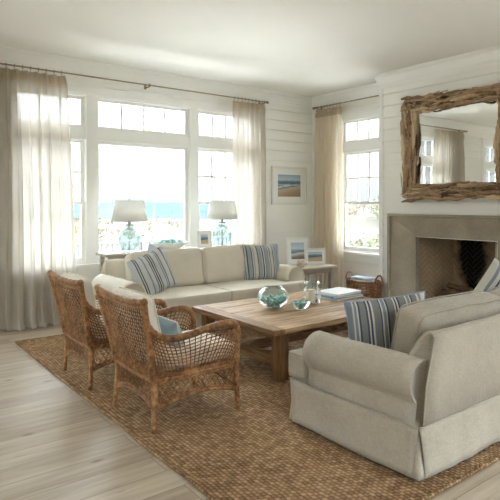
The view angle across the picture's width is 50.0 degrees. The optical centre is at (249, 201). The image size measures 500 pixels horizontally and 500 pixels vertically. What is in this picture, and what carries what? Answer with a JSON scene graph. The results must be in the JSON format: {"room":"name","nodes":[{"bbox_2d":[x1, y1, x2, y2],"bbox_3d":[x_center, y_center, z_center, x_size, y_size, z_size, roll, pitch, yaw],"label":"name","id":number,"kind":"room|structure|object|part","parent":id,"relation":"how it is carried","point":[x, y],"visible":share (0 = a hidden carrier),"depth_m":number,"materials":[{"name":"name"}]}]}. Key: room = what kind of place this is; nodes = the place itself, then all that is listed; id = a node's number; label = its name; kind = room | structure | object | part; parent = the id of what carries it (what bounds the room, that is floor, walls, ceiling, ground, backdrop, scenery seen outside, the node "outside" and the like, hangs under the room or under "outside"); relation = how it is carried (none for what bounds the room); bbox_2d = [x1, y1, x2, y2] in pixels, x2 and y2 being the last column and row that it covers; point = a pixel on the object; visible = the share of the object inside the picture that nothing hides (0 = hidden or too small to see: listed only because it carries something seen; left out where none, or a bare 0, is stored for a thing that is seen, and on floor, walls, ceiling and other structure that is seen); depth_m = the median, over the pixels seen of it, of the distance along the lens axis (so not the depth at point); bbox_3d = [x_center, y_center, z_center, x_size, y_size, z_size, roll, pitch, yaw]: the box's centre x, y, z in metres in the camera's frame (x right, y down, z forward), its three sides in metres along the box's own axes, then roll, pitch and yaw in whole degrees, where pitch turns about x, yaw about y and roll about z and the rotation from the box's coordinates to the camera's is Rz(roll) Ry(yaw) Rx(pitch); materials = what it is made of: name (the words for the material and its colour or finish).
{"room":"living room","nodes":[
{"label":"living room","id":0,"kind":"room"},
{"bbox_2d":[0,0,499,96],"bbox_3d":[0.240,-1.895,2.953,10.170,0.150,10.200,0,0,-37],"label":"ceiling","id":1,"kind":"structure","parent":0,"point":[311,48],"depth_m":5.79,"materials":[{"name":"paint"}]},
{"bbox_2d":[0,288,499,499],"bbox_3d":[0.280,1.550,2.984,9.670,0.100,9.600,0,0,-37],"label":"floor","id":2,"kind":"structure","parent":0,"point":[55,444],"depth_m":3.20,"materials":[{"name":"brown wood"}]},
{"bbox_2d":[96,244,243,274],"bbox_3d":[-0.925,1.067,7.300,2.300,0.865,0.340,0,0,-37],"label":"console table","id":3,"kind":"object","parent":2,"relation":"on","point":[115,254],"visible":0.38,"depth_m":6.72,"materials":[{"name":"grey wood"}]},
{"bbox_3d":[-1.862,1.085,6.747,0.050,0.830,0.050,0,0,-37],"label":"leg","id":4,"kind":"part","parent":3,"relation":"part of","materials":[{"name":"grey wood"}]},
{"bbox_2d":[111,198,146,251],"bbox_3d":[-1.537,0.293,6.832,0.455,0.682,0.455,0,0,4],"label":"table lamp","id":5,"kind":"object","parent":3,"relation":"on","point":[129,211],"visible":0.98,"depth_m":6.68,"materials":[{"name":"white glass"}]},
{"bbox_3d":[-1.537,0.113,6.832,0.450,0.260,0.450,0,0,-37],"label":"lamp shade","id":6,"kind":"part","parent":5,"relation":"part of","materials":[{"name":"fabric"}]},
{"bbox_3d":[-1.537,0.463,6.832,0.280,0.336,0.280,0,0,-37],"label":"glass","id":7,"kind":"part","parent":5,"relation":"part of","materials":[{"name":"glass"}]},
{"bbox_2d":[150,241,188,248],"bbox_3d":[-1.078,0.583,7.170,0.584,0.099,0.287,0,0,-37],"label":"bowl","id":8,"kind":"object","parent":3,"relation":"on","point":[179,244],"visible":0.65,"depth_m":7.06,"materials":[{"name":"white ceramic"}]},
{"bbox_2d":[197,231,211,247],"bbox_3d":[-0.638,0.522,7.423,0.210,0.250,0.098,0,0,-23],"label":"photo frame","id":9,"kind":"object","parent":3,"relation":"on","point":[204,238],"visible":0.94,"depth_m":7.40,"materials":[{"name":"white wood"}]},
{"bbox_2d":[201,234,207,243],"bbox_3d":[-0.630,0.514,7.405,0.107,0.132,0.002,0,-11,-23],"label":"print","id":10,"kind":"object","parent":9,"relation":"attached to","point":[204,238],"depth_m":7.41},
{"bbox_2d":[206,199,237,245],"bbox_3d":[-0.401,0.293,7.700,0.455,0.682,0.455,0,0,-21],"label":"table lamp","id":11,"kind":"object","parent":3,"relation":"on","point":[221,210],"visible":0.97,"depth_m":7.55,"materials":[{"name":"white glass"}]},
{"bbox_3d":[-0.401,0.113,7.700,0.450,0.260,0.450,0,0,-37],"label":"lamp shade","id":12,"kind":"part","parent":11,"relation":"part of","materials":[{"name":"fabric"}]},
{"bbox_3d":[-0.401,0.463,7.700,0.280,0.336,0.280,0,0,-37],"label":"glass","id":13,"kind":"part","parent":11,"relation":"part of","materials":[{"name":"glass"}]},
{"bbox_2d":[15,327,499,499],"bbox_3d":[0.565,1.490,5.241,4.330,0.019,4.472,0,0,-37],"label":"area rug","id":14,"kind":"object","parent":2,"relation":"on","point":[253,451],"visible":0.26,"depth_m":3.33,"materials":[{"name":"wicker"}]},
{"bbox_2d":[47,270,167,389],"bbox_3d":[-1.226,1.042,4.665,0.829,0.889,0.796,0,0,-37],"label":"wicker armchair","id":15,"kind":"object","parent":14,"relation":"on","point":[82,323],"visible":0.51,"depth_m":4.34,"materials":[{"name":"wicker"}]},
{"bbox_3d":[-1.690,0.891,4.723,0.175,0.527,0.048,0,0,2],"label":"post","id":16,"kind":"part","parent":15,"relation":"part of","materials":[{"name":"wicker"}]},
{"bbox_3d":[-1.534,0.648,4.429,0.053,0.102,0.794,0,0,-37],"label":"rail","id":17,"kind":"part","parent":15,"relation":"part of","materials":[{"name":"wicker"}]},
{"bbox_3d":[-1.624,1.312,4.730,0.052,0.348,0.059,0,0,-37],"label":"leg","id":18,"kind":"part","parent":15,"relation":"part of","materials":[{"name":"wicker"}]},
{"bbox_3d":[-1.442,1.157,4.499,0.032,0.056,0.581,0,0,-37],"label":"seat rail","id":19,"kind":"part","parent":15,"relation":"part of","materials":[{"name":"wicker"}]},
{"bbox_3d":[-1.442,1.312,4.499,0.026,0.095,0.589,0,0,-37],"label":"apron rail","id":20,"kind":"part","parent":15,"relation":"part of","materials":[{"name":"wicker"}]},
{"bbox_2d":[61,273,99,333],"bbox_3d":[-1.437,0.845,4.503,0.216,0.472,0.565,0,0,-37],"label":"cushion","id":21,"kind":"object","parent":15,"relation":"on","point":[71,312],"depth_m":4.36,"materials":[{"name":"beige fabric"}]},
{"bbox_3d":[-1.292,0.891,4.201,0.048,0.527,0.175,0,0,14],"label":"post","id":22,"kind":"part","parent":15,"relation":"part of","materials":[{"name":"wicker"}]},
{"bbox_3d":[-1.267,1.312,4.264,0.052,0.348,0.059,0,0,-37],"label":"leg","id":23,"kind":"part","parent":15,"relation":"part of","materials":[{"name":"wicker"}]},
{"bbox_2d":[93,315,107,337],"bbox_3d":[-1.143,1.070,4.729,0.617,0.152,0.550,0,0,-37],"label":"seat cushion","id":24,"kind":"object","parent":15,"relation":"on","point":[99,315],"depth_m":4.36,"materials":[{"name":"beige fabric"}]},
{"bbox_3d":[-1.005,1.157,4.465,0.645,0.056,0.034,0,0,-37],"label":"seat rail","id":25,"kind":"part","parent":15,"relation":"part of","materials":[{"name":"wicker"}]},
{"bbox_3d":[-1.005,1.312,4.465,0.652,0.095,0.028,0,0,-37],"label":"apron rail","id":26,"kind":"part","parent":15,"relation":"part of","materials":[{"name":"wicker"}]},
{"bbox_3d":[-1.014,0.948,4.408,0.789,0.416,0.069,0,0,-41],"label":"arm","id":27,"kind":"part","parent":15,"relation":"part of","materials":[{"name":"wicker"}]},
{"bbox_2d":[94,284,240,433],"bbox_3d":[-0.578,1.042,3.858,0.829,0.889,0.796,0,0,-37],"label":"wicker armchair","id":28,"kind":"object","parent":14,"relation":"on","point":[138,346],"visible":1,"depth_m":3.64,"materials":[{"name":"wicker"}]},
{"bbox_3d":[-1.042,0.891,3.916,0.175,0.527,0.048,0,0,2],"label":"post","id":29,"kind":"part","parent":28,"relation":"part of","materials":[{"name":"wicker"}]},
{"bbox_3d":[-0.975,1.312,3.923,0.052,0.348,0.059,0,0,-37],"label":"leg","id":30,"kind":"part","parent":28,"relation":"part of","materials":[{"name":"wicker"}]},
{"bbox_3d":[-0.885,0.648,3.622,0.053,0.102,0.794,0,0,-37],"label":"rail","id":31,"kind":"part","parent":28,"relation":"part of","materials":[{"name":"wicker"}]},
{"bbox_3d":[-0.794,1.157,3.692,0.032,0.056,0.581,0,0,-37],"label":"seat rail","id":32,"kind":"part","parent":28,"relation":"part of","materials":[{"name":"wicker"}]},
{"bbox_3d":[-0.794,1.312,3.692,0.026,0.095,0.589,0,0,-37],"label":"apron rail","id":33,"kind":"part","parent":28,"relation":"part of","materials":[{"name":"wicker"}]},
{"bbox_2d":[110,287,163,363],"bbox_3d":[-0.788,0.845,3.696,0.216,0.472,0.565,0,0,-37],"label":"cushion","id":34,"kind":"object","parent":28,"relation":"on","point":[127,339],"depth_m":3.58,"materials":[{"name":"beige fabric"}]},
{"bbox_3d":[-0.643,0.891,3.394,0.048,0.527,0.175,0,0,14],"label":"post","id":35,"kind":"part","parent":28,"relation":"part of","materials":[{"name":"wicker"}]},
{"bbox_3d":[-0.769,0.948,4.130,0.789,0.416,0.069,0,0,-34],"label":"arm","id":36,"kind":"part","parent":28,"relation":"part of","materials":[{"name":"wicker"}]},
{"bbox_3d":[-0.619,1.312,3.457,0.052,0.348,0.059,0,0,-37],"label":"leg","id":37,"kind":"part","parent":28,"relation":"part of","materials":[{"name":"wicker"}]},
{"bbox_2d":[158,315,183,346],"bbox_3d":[-0.588,0.935,3.831,0.132,0.231,0.366,0,0,-39],"label":"lumbar pillow","id":38,"kind":"object","parent":28,"relation":"on","point":[168,326],"visible":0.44,"depth_m":3.71,"materials":[{"name":"blue fabric"}]},
{"bbox_3d":[-0.365,0.948,3.602,0.789,0.416,0.069,0,0,-41],"label":"arm","id":39,"kind":"part","parent":28,"relation":"part of","materials":[{"name":"wicker"}]},
{"bbox_2d":[156,330,233,369],"bbox_3d":[-0.495,1.070,3.922,0.617,0.152,0.550,0,0,-37],"label":"seat cushion","id":40,"kind":"object","parent":28,"relation":"on","point":[204,334],"depth_m":3.73,"materials":[{"name":"beige fabric"}]},
{"bbox_3d":[-0.357,1.157,3.658,0.645,0.056,0.034,0,0,-37],"label":"seat rail","id":41,"kind":"part","parent":28,"relation":"part of","materials":[{"name":"wicker"}]},
{"bbox_3d":[-0.357,1.312,3.658,0.652,0.095,0.028,0,0,-37],"label":"apron rail","id":42,"kind":"part","parent":28,"relation":"part of","materials":[{"name":"wicker"}]},
{"bbox_3d":[-0.276,1.312,4.089,0.026,0.095,0.589,0,0,-37],"label":"apron rail","id":43,"kind":"part","parent":28,"relation":"part of","materials":[{"name":"wicker"}]},
{"bbox_3d":[-0.093,1.315,3.853,0.042,0.341,0.041,0,0,-37],"label":"leg","id":44,"kind":"part","parent":28,"relation":"part of","materials":[{"name":"wicker"}]},
{"bbox_2d":[92,244,307,330],"bbox_3d":[-0.532,1.014,6.624,2.595,0.907,1.088,0,0,-37],"label":"sofa","id":45,"kind":"object","parent":14,"relation":"on","point":[207,275],"visible":0.55,"depth_m":6.45,"materials":[{"name":"fabric"}]},
{"bbox_3d":[-1.474,1.056,5.960,0.286,0.422,0.865,0,0,-37],"label":"arm","id":46,"kind":"part","parent":45,"relation":"part of","materials":[{"name":"fabric"}]},
{"bbox_2d":[126,246,177,294],"bbox_3d":[-1.096,0.800,6.025,0.603,0.585,0.214,0,0,-32],"label":"throw pillow","id":47,"kind":"object","parent":45,"relation":"on","point":[151,270],"visible":0.91,"depth_m":5.96,"materials":[{"name":"white fabric"}]},
{"bbox_2d":[147,243,169,287],"bbox_3d":[-1.065,0.755,6.313,0.559,0.551,0.153,0,0,-41],"label":"throw pillow","id":48,"kind":"object","parent":45,"relation":"on","point":[151,247],"visible":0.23,"depth_m":6.27,"materials":[{"name":"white fabric"}]},
{"bbox_2d":[125,249,203,286],"bbox_3d":[-1.013,0.803,6.451,0.982,0.482,0.304,0,0,-37],"label":"cushion","id":49,"kind":"object","parent":45,"relation":"on","point":[186,265],"depth_m":6.46,"materials":[{"name":"fabric"}]},
{"bbox_2d":[146,284,230,309],"bbox_3d":[-0.946,1.112,6.144,1.237,0.198,0.824,0,0,-37],"label":"seat cushion","id":50,"kind":"object","parent":45,"relation":"on","point":[190,295],"depth_m":6.01,"materials":[{"name":"fabric"}]},
{"bbox_2d":[200,244,256,282],"bbox_3d":[-0.242,0.803,7.041,0.988,0.474,0.299,0,0,-37],"label":"cushion","id":51,"kind":"object","parent":45,"relation":"on","point":[220,264],"depth_m":6.82,"materials":[{"name":"fabric"}]},
{"bbox_2d":[201,279,307,300],"bbox_3d":[0.037,1.112,6.896,1.236,0.204,0.824,0,0,-37],"label":"seat cushion","id":52,"kind":"object","parent":45,"relation":"on","point":[239,289],"depth_m":6.65,"materials":[{"name":"fabric"}]},
{"bbox_2d":[240,244,279,279],"bbox_3d":[0.149,0.800,7.114,0.580,0.474,0.212,0,0,-21],"label":"throw pillow","id":53,"kind":"object","parent":45,"relation":"on","point":[261,261],"visible":0.92,"depth_m":7.04,"materials":[{"name":"fabric"}]},
{"bbox_3d":[0.352,1.055,7.357,0.287,0.422,0.866,0,0,-37],"label":"arm","id":54,"kind":"part","parent":45,"relation":"part of","materials":[{"name":"fabric"}]},
{"bbox_2d":[191,289,374,381],"bbox_3d":[0.520,1.262,5.377,1.803,0.447,1.294,0,0,-37],"label":"coffee table","id":55,"kind":"object","parent":14,"relation":"on","point":[285,324],"visible":0.52,"depth_m":4.91,"materials":[{"name":"brown wood"}]},
{"bbox_3d":[-0.418,1.286,5.352,0.102,0.399,0.101,0,0,-37],"label":"leg","id":56,"kind":"part","parent":55,"relation":"part of","materials":[{"name":"brown wood"}]},
{"bbox_3d":[-0.084,1.118,4.915,0.060,0.060,1.000,0,0,-37],"label":"rail","id":57,"kind":"part","parent":55,"relation":"part of","materials":[{"name":"brown wood"}]},
{"bbox_2d":[257,285,288,307],"bbox_3d":[0.226,0.933,5.234,0.310,0.212,0.310,0,0,-37],"label":"glass bowl","id":58,"kind":"object","parent":55,"relation":"on","point":[262,290],"visible":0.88,"depth_m":5.31,"materials":[{"name":"clear glass"}]},
{"bbox_3d":[0.250,1.286,4.479,0.102,0.399,0.102,0,0,-37],"label":"leg","id":59,"kind":"part","parent":55,"relation":"part of","materials":[{"name":"brown wood"}]},
{"bbox_2d":[291,300,310,309],"bbox_3d":[0.486,1.001,5.150,0.194,0.077,0.194,0,0,-37],"label":"glass bowl","id":60,"kind":"object","parent":55,"relation":"on","point":[292,302],"visible":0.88,"depth_m":5.18,"materials":[{"name":"clear glass"}]},
{"bbox_2d":[300,280,323,303],"bbox_3d":[0.630,0.927,5.480,0.197,0.226,0.196,0,0,-37],"label":"jar","id":61,"kind":"object","parent":55,"relation":"on","point":[305,282],"visible":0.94,"depth_m":5.52,"materials":[{"name":"clear glass"}]},
{"bbox_2d":[308,289,314,302],"bbox_3d":[0.630,0.950,5.480,0.076,0.142,0.076,0,0,-37],"label":"pillar candle","id":62,"kind":"object","parent":61,"relation":"in","point":[311,292],"visible":0.89,"depth_m":5.45,"materials":[{"name":"beige wax"}]},
{"bbox_2d":[315,294,362,300],"bbox_3d":[0.968,1.030,5.877,0.460,0.020,0.340,0,0,-41],"label":"book","id":63,"kind":"object","parent":55,"relation":"on","point":[346,298],"visible":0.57,"depth_m":5.72,"materials":[{"name":"paper"}]},
{"bbox_2d":[315,293,361,298],"bbox_3d":[0.957,1.009,5.875,0.430,0.020,0.330,0,0,-34],"label":"book","id":64,"kind":"object","parent":63,"relation":"on","point":[316,294],"visible":0.51,"depth_m":5.73,"materials":[{"name":"white paper"}]},
{"bbox_2d":[316,287,360,296],"bbox_3d":[0.978,0.987,5.897,0.420,0.024,0.310,0,0,-43],"label":"book","id":65,"kind":"object","parent":64,"relation":"on","point":[338,291],"visible":1,"depth_m":5.84,"materials":[{"name":"white paper"}]},
{"bbox_2d":[282,263,336,288],"bbox_3d":[0.758,1.204,7.832,0.800,0.560,0.640,0,0,-37],"label":"side table","id":66,"kind":"object","parent":14,"relation":"on","point":[308,270],"visible":0.24,"depth_m":7.78,"materials":[{"name":"grey wood"}]},
{"bbox_2d":[286,237,308,263],"bbox_3d":[0.699,0.739,8.026,0.360,0.410,0.156,0,0,-17],"label":"photo frame","id":67,"kind":"object","parent":66,"relation":"on","point":[295,247],"visible":0.75,"depth_m":7.98,"materials":[{"name":"white wood"}]},
{"bbox_2d":[291,242,304,258],"bbox_3d":[0.710,0.728,7.989,0.216,0.246,0.003,0,-9,-18],"label":"print","id":68,"kind":"object","parent":67,"relation":"attached to","point":[297,249],"depth_m":7.99},
{"bbox_2d":[296,260,308,266],"bbox_3d":[0.730,0.869,7.566,0.110,0.117,0.192,0,0,42],"label":"conch shell","id":69,"kind":"object","parent":66,"relation":"on","point":[300,263],"visible":0.98,"depth_m":7.53,"materials":[{"name":"beige"}]},
{"bbox_3d":[0.870,1.224,8.245,0.060,0.520,0.060,0,0,-37],"label":"leg","id":70,"kind":"part","parent":66,"relation":"part of","materials":[{"name":"grey wood"}]},
{"bbox_2d":[304,248,325,264],"bbox_3d":[0.951,0.807,7.873,0.320,0.259,0.104,0,0,-9],"label":"photo frame","id":71,"kind":"object","parent":66,"relation":"on","point":[314,256],"visible":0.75,"depth_m":7.85,"materials":[{"name":"white wood"}]},
{"bbox_2d":[308,252,321,260],"bbox_3d":[0.955,0.800,7.850,0.213,0.138,0.003,0,-9,-10],"label":"print","id":72,"kind":"object","parent":71,"relation":"attached to","point":[312,256],"depth_m":7.85},
{"bbox_3d":[1.186,1.224,7.832,0.060,0.520,0.060,0,0,-37],"label":"leg","id":73,"kind":"part","parent":66,"relation":"part of","materials":[{"name":"grey wood"}]},
{"bbox_2d":[289,286,499,480],"bbox_3d":[1.651,1.054,4.076,2.786,0.826,1.125,0,0,-37],"label":"sofa","id":74,"kind":"object","parent":14,"relation":"on","point":[419,407],"visible":0.96,"depth_m":3.13,"materials":[{"name":"fabric"}]},
{"bbox_2d":[289,348,306,379],"bbox_3d":[1.040,1.112,3.773,1.331,0.200,0.863,0,0,-37],"label":"seat cushion","id":75,"kind":"object","parent":74,"relation":"on","point":[297,366],"depth_m":3.63,"materials":[{"name":"fabric"}]},
{"bbox_3d":[0.701,1.061,3.249,0.265,0.409,0.837,0,0,-37],"label":"arm","id":76,"kind":"part","parent":74,"relation":"part of","materials":[{"name":"fabric"}]},
{"bbox_2d":[344,291,424,348],"bbox_3d":[0.924,0.845,3.614,0.606,0.497,0.200,0,0,-7],"label":"throw pillow","id":77,"kind":"object","parent":74,"relation":"on","point":[371,321],"visible":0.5,"depth_m":3.54,"materials":[{"name":"fabric"}]},
{"bbox_2d":[392,291,499,353],"bbox_3d":[1.368,0.844,3.642,1.047,0.397,0.292,0,0,-37],"label":"cushion","id":78,"kind":"object","parent":74,"relation":"on","point":[413,320],"depth_m":3.39,"materials":[{"name":"fabric"}]},
{"bbox_2d":[472,258,499,292],"bbox_3d":[2.199,0.840,4.730,0.706,0.705,0.175,0,0,-7],"label":"throw pillow","id":79,"kind":"object","parent":74,"relation":"on","point":[491,278],"visible":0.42,"depth_m":4.66,"materials":[{"name":"white fabric"}]},
{"bbox_2d":[488,288,499,296],"bbox_3d":[2.207,0.847,4.282,1.075,0.398,0.287,0,0,-37],"label":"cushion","id":80,"kind":"object","parent":74,"relation":"on","point":[496,291],"depth_m":4.00,"materials":[{"name":"fabric"}]},
{"bbox_2d":[345,271,382,298],"bbox_3d":[1.631,1.258,7.694,0.384,0.488,0.618,0,0,-37],"label":"basket","id":81,"kind":"object","parent":2,"relation":"on","point":[371,291],"visible":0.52,"depth_m":7.50,"materials":[{"name":"brown wicker"}]},
{"bbox_2d":[350,276,374,284],"bbox_3d":[1.631,1.131,7.695,0.214,0.114,0.362,0,0,-37],"label":"folded throw","id":82,"kind":"object","parent":81,"relation":"in","point":[356,278],"visible":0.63,"depth_m":7.63,"materials":[{"name":"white fabric"}]},
{"bbox_2d":[387,214,499,300],"bbox_3d":[2.747,0.832,6.885,0.610,1.337,1.964,0,0,-37],"label":"fireplace","id":83,"kind":"object","parent":2,"relation":"on","point":[415,264],"visible":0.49,"depth_m":7.23,"materials":[{"name":"stone"}]},
{"bbox_3d":[2.747,1.419,6.910,0.280,0.137,0.560,0,0,-37],"label":"grate","id":84,"kind":"object","parent":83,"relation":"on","visible":0},
{"bbox_3d":[2.677,1.296,6.870,0.123,0.122,0.537,0,0,-34],"label":"log","id":85,"kind":"object","parent":84,"relation":"on","visible":0},
{"bbox_2d":[441,289,468,296],"bbox_3d":[2.698,1.200,6.925,0.103,0.112,0.474,0,0,-39],"label":"log","id":86,"kind":"object","parent":85,"relation":"on","point":[445,292],"visible":0.41,"depth_m":6.98,"materials":[{"name":"brown wood"}]},
{"bbox_2d":[447,283,472,291],"bbox_3d":[2.724,1.119,6.971,0.088,0.101,0.353,0,0,-31],"label":"log","id":87,"kind":"object","parent":86,"relation":"on","point":[462,288],"visible":0.87,"depth_m":6.95,"materials":[{"name":"brown wood"}]},
{"bbox_2d":[265,103,311,278],"bbox_3d":[-2.603,-0.160,6.671,9.170,3.320,0.160,0,0,-37],"label":"wall","id":88,"kind":"structure","parent":0,"point":[288,130],"depth_m":9.05,"materials":[{"name":"white wood"}]},
{"bbox_2d":[0,64,263,282],"bbox_3d":[-1.470,-0.140,7.491,4.208,2.980,0.213,0,0,-37],"label":"window","id":89,"kind":"structure","parent":88,"relation":"in","point":[88,134],"depth_m":7.33,"materials":[{"name":"white wood"}]},
{"bbox_3d":[-2.512,-1.160,6.728,0.875,0.420,0.040,0,0,-37],"label":"transom sash","id":90,"kind":"part","parent":89,"relation":"part of","materials":[{"name":"white glass"}]},
{"bbox_3d":[-2.527,-0.389,6.748,0.875,0.843,0.040,0,0,-37],"label":"sash","id":91,"kind":"part","parent":89,"relation":"part of","materials":[{"name":"white glass"}]},
{"bbox_3d":[-2.503,0.387,6.716,0.875,0.787,0.040,0,0,-37],"label":"sash","id":92,"kind":"part","parent":89,"relation":"part of","materials":[{"name":"white wood"}]},
{"bbox_3d":[-1.374,0.875,7.532,4.010,0.150,0.165,0,0,-37],"label":"sill","id":93,"kind":"part","parent":89,"relation":"part of","materials":[{"name":"white wood"}]},
{"bbox_3d":[-1.491,-1.160,7.509,1.425,0.420,0.040,0,0,-37],"label":"transom sash","id":94,"kind":"part","parent":89,"relation":"part of","materials":[{"name":"white glass"}]},
{"bbox_3d":[-1.491,-0.015,7.509,1.425,1.590,0.040,0,0,-37],"label":"picture sash","id":95,"kind":"part","parent":89,"relation":"part of","materials":[{"name":"glass"}]},
{"bbox_3d":[-1.350,-0.355,7.500,3.990,2.350,0.045,0,0,-37],"label":"casing","id":96,"kind":"part","parent":89,"relation":"part of","materials":[{"name":"white wood"}]},
{"bbox_3d":[-0.375,0.387,8.344,1.087,0.787,0.040,0,0,-37],"label":"sash","id":97,"kind":"part","parent":89,"relation":"part of","materials":[{"name":"glass"}]},
{"bbox_3d":[-0.399,-0.389,8.376,1.087,0.843,0.040,0,0,-37],"label":"sash","id":98,"kind":"part","parent":89,"relation":"part of","materials":[{"name":"white glass"}]},
{"bbox_3d":[-0.384,-1.160,8.356,1.087,0.420,0.040,0,0,-37],"label":"transom sash","id":99,"kind":"part","parent":89,"relation":"part of","materials":[{"name":"white glass"}]},
{"bbox_2d":[0,63,268,103],"bbox_3d":[-1.524,-1.595,7.284,4.496,0.070,0.168,0,0,-37],"label":"curtain rod","id":100,"kind":"object","parent":88,"relation":"attached to","point":[145,85],"visible":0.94,"depth_m":7.16,"materials":[{"name":"brown metal"}]},
{"bbox_2d":[0,63,76,331],"bbox_3d":[-2.651,-0.063,6.294,1.329,3.102,0.262,0,0,-39],"label":"curtain","id":101,"kind":"object","parent":100,"relation":"hanging from","point":[37,218],"visible":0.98,"depth_m":6.38,"materials":[{"name":"fabric"}]},
{"bbox_2d":[232,97,265,244],"bbox_3d":[0.012,-0.063,8.356,0.678,3.102,0.168,0,0,-37],"label":"curtain","id":102,"kind":"object","parent":100,"relation":"hanging from","point":[248,131],"visible":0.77,"depth_m":8.34,"materials":[{"name":"fabric"}]},
{"bbox_2d":[271,166,306,204],"bbox_3d":[0.668,-0.275,9.052,0.780,0.640,0.032,0,0,-37],"label":"wall art","id":103,"kind":"object","parent":88,"relation":"attached to","point":[288,184],"visible":1,"depth_m":9.05,"materials":[{"name":"white"}]},
{"bbox_2d":[278,174,299,196],"bbox_3d":[0.663,-0.275,9.058,0.514,0.374,0.002,0,0,-37],"label":"print","id":104,"kind":"object","parent":103,"relation":"attached to","point":[288,184],"depth_m":9.05},
{"bbox_2d":[312,97,378,287],"bbox_3d":[3.945,-0.160,5.788,0.160,3.320,9.200,0,0,-37],"label":"wall","id":105,"kind":"structure","parent":0,"point":[357,268],"depth_m":8.63,"materials":[{"name":"white wood"}]},
{"bbox_2d":[313,95,378,109],"bbox_3d":[1.599,-1.600,8.588,0.157,0.070,1.568,0,0,-37],"label":"curtain rod","id":106,"kind":"object","parent":105,"relation":"attached to","point":[376,95],"visible":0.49,"depth_m":8.59,"materials":[{"name":"brown metal"}]},
{"bbox_2d":[312,103,343,288],"bbox_3d":[1.277,-0.063,8.883,0.167,3.102,0.636,0,0,-37],"label":"curtain","id":107,"kind":"object","parent":106,"relation":"hanging from","point":[328,232],"visible":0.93,"depth_m":8.85,"materials":[{"name":"fabric"}]},
{"bbox_2d":[341,106,378,263],"bbox_3d":[1.862,-0.260,8.450,0.215,2.420,1.400,0,0,-37],"label":"window","id":108,"kind":"structure","parent":105,"relation":"in","point":[370,145],"depth_m":8.60,"materials":[{"name":"white wood"}]},
{"bbox_3d":[1.810,-0.325,8.410,0.045,2.290,1.380,0,0,-37],"label":"casing","id":109,"kind":"part","parent":108,"relation":"part of","materials":[{"name":"white wood"}]},
{"bbox_3d":[1.872,0.387,8.457,0.040,0.787,1.050,0,0,-37],"label":"sash","id":110,"kind":"part","parent":108,"relation":"part of","materials":[{"name":"glass"}]},
{"bbox_3d":[1.884,-1.140,8.466,0.040,0.380,1.050,0,0,-37],"label":"transom sash","id":111,"kind":"part","parent":108,"relation":"part of","materials":[{"name":"white glass"}]},
{"bbox_3d":[1.842,0.875,8.434,0.165,0.150,1.400,0,0,-37],"label":"sill","id":112,"kind":"part","parent":108,"relation":"part of","materials":[{"name":"white wood"}]},
{"bbox_3d":[1.904,-0.389,8.481,0.040,0.843,1.050,0,0,-37],"label":"sash","id":113,"kind":"part","parent":108,"relation":"part of","materials":[{"name":"glass"}]},
{"bbox_2d":[383,64,499,296],"bbox_3d":[2.865,-0.160,6.970,0.720,3.320,2.350,0,0,-37],"label":"wall","id":114,"kind":"structure","parent":0,"point":[392,102],"depth_m":7.26,"materials":[{"name":"white wood"}]},
{"bbox_2d":[0,45,499,109],"bbox_3d":[0.240,-1.718,2.953,9.170,0.205,9.200,0,0,-37],"label":"crown molding","id":115,"kind":"structure","parent":114,"relation":"attached to","point":[487,57],"depth_m":7.28,"materials":[{"name":"white wood"}]},
{"bbox_2d":[379,88,383,297],"bbox_3d":[2.594,-0.060,6.762,0.062,3.120,2.374,0,0,-37],"label":"boards","id":116,"kind":"object","parent":114,"relation":"attached to","point":[381,106],"visible":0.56,"depth_m":7.65,"materials":[{"name":"white wood"}]},
{"bbox_2d":[400,83,499,202],"bbox_3d":[2.546,-0.711,6.692,0.143,1.440,1.604,0,0,-37],"label":"mirror","id":117,"kind":"object","parent":114,"relation":"attached to","point":[450,141],"visible":1,"depth_m":6.72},
{"bbox_2d":[416,100,497,183],"bbox_3d":[2.568,-0.715,6.721,0.006,1.014,1.179,0,0,-37],"label":"mirror glass","id":118,"kind":"object","parent":117,"relation":"attached to","point":[453,144],"depth_m":6.69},
{"label":"outside","id":119,"kind":"structure","parent":0,"visible":0},
{"bbox_2d":[74,203,359,220],"bbox_3d":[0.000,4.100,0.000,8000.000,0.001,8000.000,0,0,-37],"label":"sea","id":120,"kind":"structure","parent":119,"point":[153,210],"depth_m":258.56,"materials":[{"name":"blue liquid"}]},
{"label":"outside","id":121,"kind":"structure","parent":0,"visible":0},
{"bbox_2d":[75,204,378,257],"bbox_3d":[0.373,3.415,2.804,287.309,8.430,287.246,0,0,-37],"label":"dunes","id":122,"kind":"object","parent":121,"point":[359,224],"visible":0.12,"depth_m":32.24,"materials":[{"name":"white sand"}]},
{"bbox_2d":[76,236,231,257],"bbox_3d":[-2.063,1.770,15.041,10.320,1.660,0.120,0,0,-37],"label":"deck railing","id":123,"kind":"object","parent":122,"relation":"on","point":[142,246],"visible":0.09,"depth_m":14.34,"materials":[{"name":"grey wood"}]},
{"bbox_3d":[-2.873,1.770,14.421,0.120,1.660,0.120,0,0,-37],"label":"post","id":124,"kind":"part","parent":123,"relation":"part of","materials":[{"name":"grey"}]},
{"bbox_3d":[-2.063,1.050,15.041,10.200,0.060,0.080,0,0,-37],"label":"rail","id":125,"kind":"part","parent":123,"relation":"part of","materials":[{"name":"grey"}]},
{"bbox_2d":[75,200,378,249],"bbox_3d":[0.936,0.671,34.003,84.367,3.532,39.072,0,0,9],"label":"grass","id":126,"kind":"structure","parent":122,"relation":"on","point":[354,212],"depth_m":32.70,"materials":[{"name":"plant"}]},
{"bbox_2d":[348,230,378,247],"bbox_3d":[4.279,1.578,17.478,2.782,1.850,2.810,0,0,-37],"label":"shrub","id":127,"kind":"object","parent":122,"relation":"on","point":[364,239],"visible":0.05,"depth_m":17.40,"materials":[{"name":"green plant"}]},
{"bbox_2d":[364,196,378,219],"bbox_3d":[7.909,0.306,29.349,3.508,1.723,3.787,0,0,-11],"label":"shrub","id":128,"kind":"object","parent":122,"relation":"on","point":[374,211],"visible":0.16,"depth_m":29.23,"materials":[{"name":"green plant"}]}
]}

